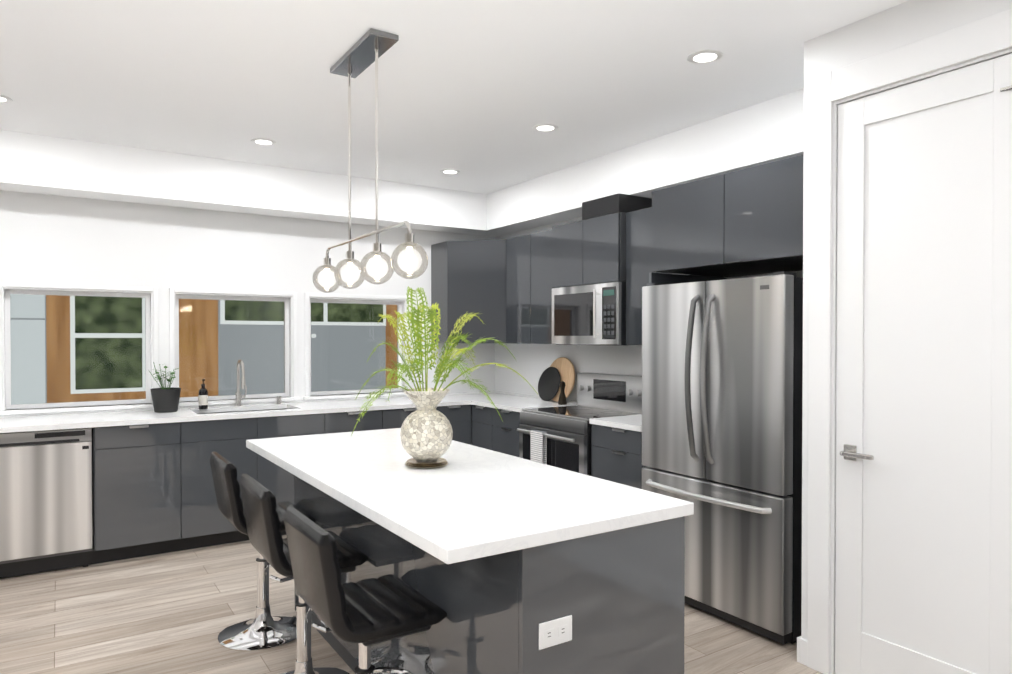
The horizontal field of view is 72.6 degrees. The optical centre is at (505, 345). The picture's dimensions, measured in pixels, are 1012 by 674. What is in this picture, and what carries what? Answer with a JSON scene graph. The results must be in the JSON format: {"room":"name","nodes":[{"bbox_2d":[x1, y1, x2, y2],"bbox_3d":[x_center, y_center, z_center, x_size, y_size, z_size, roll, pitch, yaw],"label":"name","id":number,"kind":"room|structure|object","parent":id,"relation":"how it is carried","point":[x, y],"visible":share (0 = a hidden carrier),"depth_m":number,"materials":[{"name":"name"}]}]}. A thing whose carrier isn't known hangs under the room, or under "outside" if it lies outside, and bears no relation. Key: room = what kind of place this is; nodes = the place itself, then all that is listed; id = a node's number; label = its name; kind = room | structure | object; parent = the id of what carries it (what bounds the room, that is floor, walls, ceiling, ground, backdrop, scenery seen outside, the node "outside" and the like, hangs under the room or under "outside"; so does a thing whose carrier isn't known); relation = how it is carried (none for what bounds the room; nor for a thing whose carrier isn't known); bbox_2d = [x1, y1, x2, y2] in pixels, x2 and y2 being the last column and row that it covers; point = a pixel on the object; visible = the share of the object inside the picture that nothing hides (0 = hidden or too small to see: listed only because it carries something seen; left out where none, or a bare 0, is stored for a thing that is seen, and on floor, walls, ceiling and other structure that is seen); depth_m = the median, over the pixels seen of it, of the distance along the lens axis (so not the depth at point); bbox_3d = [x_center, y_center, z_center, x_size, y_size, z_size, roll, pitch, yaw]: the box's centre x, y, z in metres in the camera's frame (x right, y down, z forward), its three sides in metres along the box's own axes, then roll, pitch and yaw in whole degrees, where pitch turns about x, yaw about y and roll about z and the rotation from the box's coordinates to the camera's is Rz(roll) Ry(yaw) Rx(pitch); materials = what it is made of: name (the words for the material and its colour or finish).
{"room":"kitchen","nodes":[
{"label":"kitchen","id":0,"kind":"room"},
{"bbox_2d":[0,190,494,414],"bbox_3d":[-3.494,0.022,4.580,8.380,2.760,0.150,0,1,-33],"label":"wall","id":1,"kind":"structure","parent":0,"point":[51,239],"depth_m":5.23,"materials":[{"name":"white paint"}]},
{"bbox_2d":[0,282,158,414],"bbox_3d":[-3.007,0.019,4.877,0.994,0.885,0.185,0,1,-33],"label":"window","id":2,"kind":"structure","parent":1,"relation":"in","point":[7,289],"depth_m":4.85,"materials":[{"name":"white paint"}]},
{"bbox_2d":[169,288,299,406],"bbox_3d":[-2.144,0.013,5.438,0.974,0.885,0.185,0,1,-33],"label":"window","id":3,"kind":"structure","parent":1,"relation":"in","point":[289,299],"depth_m":5.45,"materials":[{"name":"clear glass"}]},
{"bbox_2d":[303,293,409,399],"bbox_3d":[-1.297,0.007,5.989,0.974,0.885,0.185,0,1,-33],"label":"window","id":4,"kind":"structure","parent":1,"relation":"in","point":[400,302],"depth_m":5.95,"materials":[{"name":"clear glass"}]},
{"bbox_2d":[200,411,303,446],"bbox_3d":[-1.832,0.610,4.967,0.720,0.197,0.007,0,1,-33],"label":"base cabinet","id":5,"kind":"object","parent":0,"relation":"attached to","point":[237,428],"depth_m":4.84,"materials":[{"name":"grey laminate"}]},
{"bbox_2d":[196,407,287,418],"bbox_3d":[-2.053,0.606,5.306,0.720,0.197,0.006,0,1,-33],"label":"countertop","id":6,"kind":"structure","parent":5,"relation":"on","point":[271,410],"depth_m":4.91,"materials":[{"name":"white stone"}]},
{"bbox_2d":[0,88,803,236],"bbox_3d":[-2.496,-1.175,2.849,8.180,0.330,3.820,0,1,-33],"label":"soffit","id":7,"kind":"structure","parent":0,"point":[770,130],"depth_m":4.88,"materials":[{"name":"white paint"}]},
{"bbox_2d":[0,535,822,673],"bbox_3d":[-0.904,1.469,0.614,8.380,0.050,9.750,0,1,-33],"label":"floor","id":8,"kind":"structure","parent":0,"point":[176,612],"depth_m":3.47,"materials":[{"name":"brown wood"}]},
{"bbox_2d":[0,428,92,577],"bbox_3d":[-3.017,0.962,4.426,0.596,0.884,0.626,0,1,-33],"label":"dishwasher","id":9,"kind":"object","parent":8,"relation":"on","point":[45,500],"visible":0.94,"depth_m":4.20,"materials":[{"name":"grey metal"}]},
{"bbox_2d":[88,423,199,563],"bbox_3d":[-2.511,0.958,4.765,0.610,0.885,0.620,0,1,-33],"label":"base cabinet","id":10,"kind":"object","parent":8,"relation":"on","point":[153,490],"depth_m":4.50,"materials":[{"name":"grey laminate"}]},
{"bbox_2d":[0,407,199,432],"bbox_3d":[-3.257,0.502,4.267,2.430,0.032,0.638,0,1,-33],"label":"countertop","id":11,"kind":"structure","parent":10,"relation":"on","point":[10,423],"depth_m":4.50,"materials":[{"name":"white stone"}]},
{"bbox_2d":[149,362,180,412],"bbox_3d":[-2.448,0.293,4.949,0.208,0.367,0.221,0,1,-33],"label":"potted plant","id":12,"kind":"object","parent":11,"relation":"on","point":[165,399],"visible":1,"depth_m":4.89,"materials":[{"name":"green plant"}]},
{"bbox_2d":[198,379,207,408],"bbox_3d":[-2.251,0.364,5.120,0.065,0.222,0.072,0,1,-33],"label":"soap bottle","id":13,"kind":"object","parent":11,"relation":"on","point":[203,398],"visible":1,"depth_m":5.10,"materials":[{"name":"black glass"}]},
{"bbox_2d":[196,359,287,413],"bbox_3d":[-1.960,0.407,5.159,0.732,0.597,0.472,0,1,-33],"label":"sink","id":14,"kind":"object","parent":11,"relation":"in","point":[238,407],"depth_m":5.32,"materials":[{"name":"metal"}]},
{"bbox_2d":[200,443,259,547],"bbox_3d":[-2.094,1.057,5.038,0.386,0.680,0.620,0,1,-33],"label":"base cabinet","id":15,"kind":"object","parent":8,"relation":"on","point":[215,529],"depth_m":4.76,"materials":[{"name":"grey laminate"}]},
{"bbox_2d":[209,451,315,650],"bbox_3d":[-1.197,0.972,3.383,0.420,0.883,0.414,0,1,-33],"label":"stool","id":16,"kind":"object","parent":8,"relation":"on","point":[263,628],"visible":0.62,"depth_m":3.31,"materials":[{"name":"silver metal"}]},
{"bbox_2d":[260,456,293,503],"bbox_3d":[-1.779,1.055,5.242,0.364,0.680,0.620,0,1,-33],"label":"base cabinet","id":17,"kind":"object","parent":8,"relation":"on","point":[279,481],"depth_m":4.96,"materials":[{"name":"grey laminate"}]},
{"bbox_2d":[239,474,367,673],"bbox_3d":[-0.832,0.978,2.821,0.420,0.883,0.414,0,1,-33],"label":"stool","id":18,"kind":"object","parent":8,"relation":"on","point":[268,542],"visible":0.71,"depth_m":2.74,"materials":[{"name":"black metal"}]},
{"bbox_2d":[300,411,383,434],"bbox_3d":[-1.381,0.950,5.500,0.586,0.885,0.620,0,1,-33],"label":"base cabinet","id":19,"kind":"object","parent":8,"relation":"on","point":[346,421],"depth_m":5.22,"materials":[{"name":"grey laminate"}]},
{"bbox_2d":[284,391,531,414],"bbox_3d":[-0.786,0.484,5.875,2.026,0.032,0.638,0,1,-33],"label":"countertop","id":20,"kind":"structure","parent":19,"relation":"on","point":[326,406],"depth_m":5.64,"materials":[{"name":"white stone"}]},
{"bbox_2d":[284,506,446,673],"bbox_3d":[-0.466,0.984,2.260,0.420,0.883,0.414,0,1,-33],"label":"stool","id":21,"kind":"object","parent":8,"relation":"on","point":[365,614],"visible":1,"depth_m":2.15,"materials":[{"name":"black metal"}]},
{"bbox_2d":[384,407,416,428],"bbox_3d":[-0.943,0.947,5.786,0.460,0.885,0.620,0,1,-33],"label":"base cabinet","id":22,"kind":"object","parent":8,"relation":"on","point":[392,419],"depth_m":5.46,"materials":[{"name":"grey laminate"}]},
{"bbox_2d":[436,403,471,444],"bbox_3d":[-0.608,0.945,6.003,0.339,0.885,0.620,0,1,-33],"label":"base cabinet","id":23,"kind":"object","parent":8,"relation":"on","point":[460,418],"depth_m":5.78,"materials":[{"name":"grey laminate"}]},
{"bbox_2d":[472,405,487,448],"bbox_3d":[0.058,0.946,5.871,0.621,0.885,0.322,0,1,-33],"label":"base cabinet","id":24,"kind":"object","parent":8,"relation":"on","point":[479,413],"depth_m":5.71,"materials":[{"name":"grey laminate"}]},
{"bbox_2d":[294,476,684,673],"bbox_3d":[-0.276,0.977,2.935,0.630,0.884,2.156,0,1,-33],"label":"kitchen island","id":25,"kind":"object","parent":8,"relation":"on","point":[509,564],"depth_m":2.08,"materials":[{"name":"grey laminate"}]},
{"bbox_2d":[246,428,693,567],"bbox_3d":[-0.369,0.515,2.872,0.890,0.038,2.190,0,1,-33],"label":"island countertop","id":26,"kind":"structure","parent":25,"relation":"on","point":[482,504],"depth_m":2.30,"materials":[{"name":"white stone"}]},
{"bbox_2d":[352,286,537,467],"bbox_3d":[-0.274,0.123,2.824,0.728,0.743,0.430,0,1,-33],"label":"vase","id":27,"kind":"object","parent":26,"relation":"on","point":[426,434],"visible":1,"depth_m":2.78,"materials":[{"name":"beige ceramic"}]},
{"bbox_2d":[539,615,571,649],"bbox_3d":[0.139,0.800,1.919,0.116,0.072,0.006,0,1,-33],"label":"outlet","id":28,"kind":"object","parent":25,"relation":"attached to","point":[555,631],"depth_m":1.92,"materials":[{"name":"white plastic"}]},
{"bbox_2d":[488,407,522,456],"bbox_3d":[0.272,0.949,5.542,0.621,0.885,0.463,0,1,-33],"label":"base cabinet","id":29,"kind":"object","parent":8,"relation":"on","point":[503,437],"depth_m":5.41,"materials":[{"name":"grey laminate"}]},
{"bbox_2d":[472,403,531,411],"bbox_3d":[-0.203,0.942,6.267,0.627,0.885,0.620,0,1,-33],"label":"countertop","id":30,"kind":"structure","parent":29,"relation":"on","point":[517,407],"depth_m":5.42,"materials":[{"name":"white stone"}]},
{"bbox_2d":[538,367,560,400],"bbox_3d":[0.358,0.323,5.736,0.083,0.284,0.290,0,1,-33],"label":"plate","id":31,"kind":"object","parent":29,"relation":"on","point":[549,383],"visible":0.96,"depth_m":5.72,"materials":[{"name":"black"}]},
{"bbox_2d":[550,357,574,401],"bbox_3d":[0.447,0.283,5.686,0.083,0.368,0.372,0,1,-33],"label":"cutting boards","id":32,"kind":"object","parent":29,"relation":"on","point":[564,366],"visible":0.69,"depth_m":5.62,"materials":[{"name":"brown wood"}]},
{"bbox_2d":[558,381,566,404],"bbox_3d":[0.449,0.378,5.473,0.072,0.186,0.071,0,1,-33],"label":"pepper mill","id":33,"kind":"object","parent":29,"relation":"on","point":[562,400],"visible":1,"depth_m":5.45,"materials":[{"name":"black wood"}]},
{"bbox_2d":[517,372,641,475],"bbox_3d":[0.557,0.810,4.987,0.730,1.175,0.756,0,1,-33],"label":"range","id":34,"kind":"object","parent":8,"relation":"on","point":[559,437],"visible":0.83,"depth_m":4.88,"materials":[{"name":"grey metal"}]},
{"bbox_2d":[591,424,646,488],"bbox_3d":[0.974,0.961,4.463,0.621,0.885,0.564,0,1,-33],"label":"base cabinet","id":35,"kind":"object","parent":8,"relation":"on","point":[616,455],"depth_m":4.31,"materials":[{"name":"grey laminate"}]},
{"bbox_2d":[642,271,802,643],"bbox_3d":[1.294,0.531,3.744,0.810,1.760,0.927,0,1,-33],"label":"fridge","id":36,"kind":"object","parent":8,"relation":"on","point":[722,369],"visible":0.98,"depth_m":3.42,"materials":[{"name":"grey metal"}]},
{"bbox_2d":[0,0,908,193],"bbox_3d":[-0.904,-1.341,0.584,8.380,0.050,9.750,0,1,-33],"label":"ceiling","id":37,"kind":"structure","parent":0,"point":[473,92],"depth_m":3.45,"materials":[{"name":"white paint"}]},
{"bbox_2d":[0,95,12,102],"bbox_3d":[-2.788,-1.346,3.755,0.159,0.006,0.159,0,1,-39],"label":"recessed light","id":38,"kind":"object","parent":37,"relation":"in","point":[3,99],"depth_m":3.77,"materials":[{"name":"white paint"}]},
{"bbox_2d":[251,138,275,145],"bbox_3d":[-1.619,-1.355,4.599,0.159,0.006,0.159,0,1,-39],"label":"recessed light","id":39,"kind":"object","parent":37,"relation":"in","point":[259,141],"depth_m":4.58,"materials":[{"name":"white paint"}]},
{"bbox_2d":[312,28,427,292],"bbox_3d":[-0.659,-0.805,3.165,0.148,1.074,1.153,0,1,-33],"label":"pendant light","id":40,"kind":"object","parent":37,"relation":"hanging from","point":[368,48],"visible":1,"depth_m":3.07,"materials":[{"name":"silver metal"}]},
{"bbox_2d":[440,169,459,174],"bbox_3d":[-0.439,-1.364,5.426,0.159,0.006,0.159,0,1,-39],"label":"recessed light","id":41,"kind":"object","parent":37,"relation":"in","point":[446,171],"depth_m":5.41,"materials":[{"name":"white paint"}]},
{"bbox_2d":[533,124,557,131],"bbox_3d":[0.246,-1.351,4.291,0.159,0.006,0.159,0,1,21],"label":"recessed light","id":42,"kind":"object","parent":37,"relation":"in","point":[540,127],"depth_m":4.28,"materials":[{"name":"white paint"}]},
{"bbox_2d":[687,50,722,63],"bbox_3d":[0.927,-1.340,3.208,0.159,0.006,0.159,0,1,33],"label":"recessed light","id":43,"kind":"object","parent":37,"relation":"in","point":[704,56],"depth_m":3.20,"materials":[{"name":"white paint"}]},
{"bbox_2d":[495,217,802,400],"bbox_3d":[2.558,0.042,2.732,0.150,2.760,9.550,0,1,-33],"label":"wall","id":44,"kind":"structure","parent":0,"point":[531,363],"depth_m":5.94,"materials":[{"name":"white paint"}]},
{"bbox_2d":[431,239,506,342],"bbox_3d":[-0.211,-0.466,6.209,0.686,0.898,0.684,0,1,-33],"label":"upper cabinet","id":45,"kind":"object","parent":44,"relation":"attached to","point":[469,276],"depth_m":6.00,"materials":[{"name":"grey laminate"}]},
{"bbox_2d":[507,230,551,343],"bbox_3d":[0.331,-0.461,5.715,0.316,0.898,0.727,0,1,-33],"label":"upper cabinet","id":46,"kind":"object","parent":44,"relation":"attached to","point":[529,301],"depth_m":5.65,"materials":[{"name":"grey laminate"}]},
{"bbox_2d":[547,221,578,289],"bbox_3d":[0.609,-0.736,5.230,0.376,0.592,0.378,0,1,-33],"label":"upper cabinet","id":47,"kind":"object","parent":44,"relation":"attached to","point":[562,240],"depth_m":5.16,"materials":[{"name":"grey laminate"}]},
{"bbox_2d":[579,193,646,285],"bbox_3d":[0.815,-0.732,4.913,0.376,0.592,0.378,0,1,-33],"label":"upper cabinet","id":48,"kind":"object","parent":44,"relation":"attached to","point":[603,224],"depth_m":4.77,"materials":[{"name":"grey laminate"}]},
{"bbox_2d":[552,282,625,344],"bbox_3d":[0.691,-0.217,5.064,0.426,0.432,0.756,0,1,-33],"label":"over-the-range microwave","id":49,"kind":"object","parent":48,"relation":"attached to","point":[593,314],"visible":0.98,"depth_m":4.90,"materials":[{"name":"grey metal"}]},
{"bbox_2d":[623,206,648,344],"bbox_3d":[1.100,-0.448,4.533,0.316,0.898,0.568,0,1,-33],"label":"upper cabinet","id":50,"kind":"object","parent":44,"relation":"attached to","point":[635,275],"depth_m":4.60,"materials":[{"name":"grey laminate"}]},
{"bbox_2d":[647,154,803,277],"bbox_3d":[1.405,-0.656,3.742,0.664,0.465,1.042,0,1,-33],"label":"upper cabinet","id":51,"kind":"object","parent":44,"relation":"attached to","point":[745,221],"depth_m":3.56,"materials":[{"name":"grey laminate"}]},
{"bbox_2d":[801,0,1011,673],"bbox_3d":[3.210,0.061,0.877,0.780,2.760,5.730,0,1,-33],"label":"wall","id":52,"kind":"structure","parent":0,"point":[902,24],"depth_m":2.88,"materials":[{"name":"white paint"}]},
{"bbox_2d":[797,636,806,665],"bbox_3d":[3.200,1.386,0.893,0.794,0.110,5.744,0,1,-33],"label":"baseboard","id":53,"kind":"structure","parent":52,"relation":"attached to","point":[801,650],"depth_m":3.06,"materials":[{"name":"white paint"}]},
{"bbox_2d":[807,9,1011,673],"bbox_3d":[1.609,0.130,2.652,0.068,2.585,0.930,0,1,-33],"label":"door frame","id":54,"kind":"structure","parent":52,"relation":"attached to","point":[961,46],"depth_m":2.95,"materials":[{"name":"white paint"}]},
{"bbox_2d":[835,53,1011,673],"bbox_3d":[1.592,0.197,2.634,0.098,2.427,0.711,0,1,-33],"label":"pantry door","id":55,"kind":"structure","parent":52,"relation":"in","point":[923,571],"depth_m":2.64,"materials":[{"name":"white paint"}]},
{"label":"outside","id":56,"kind":"structure","parent":0,"visible":0},
{"bbox_2d":[10,294,396,404],"bbox_3d":[-3.854,-0.612,5.878,16.000,6.000,0.170,0,1,-33],"label":"facade","id":57,"kind":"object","parent":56,"point":[38,372],"depth_m":6.43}
]}

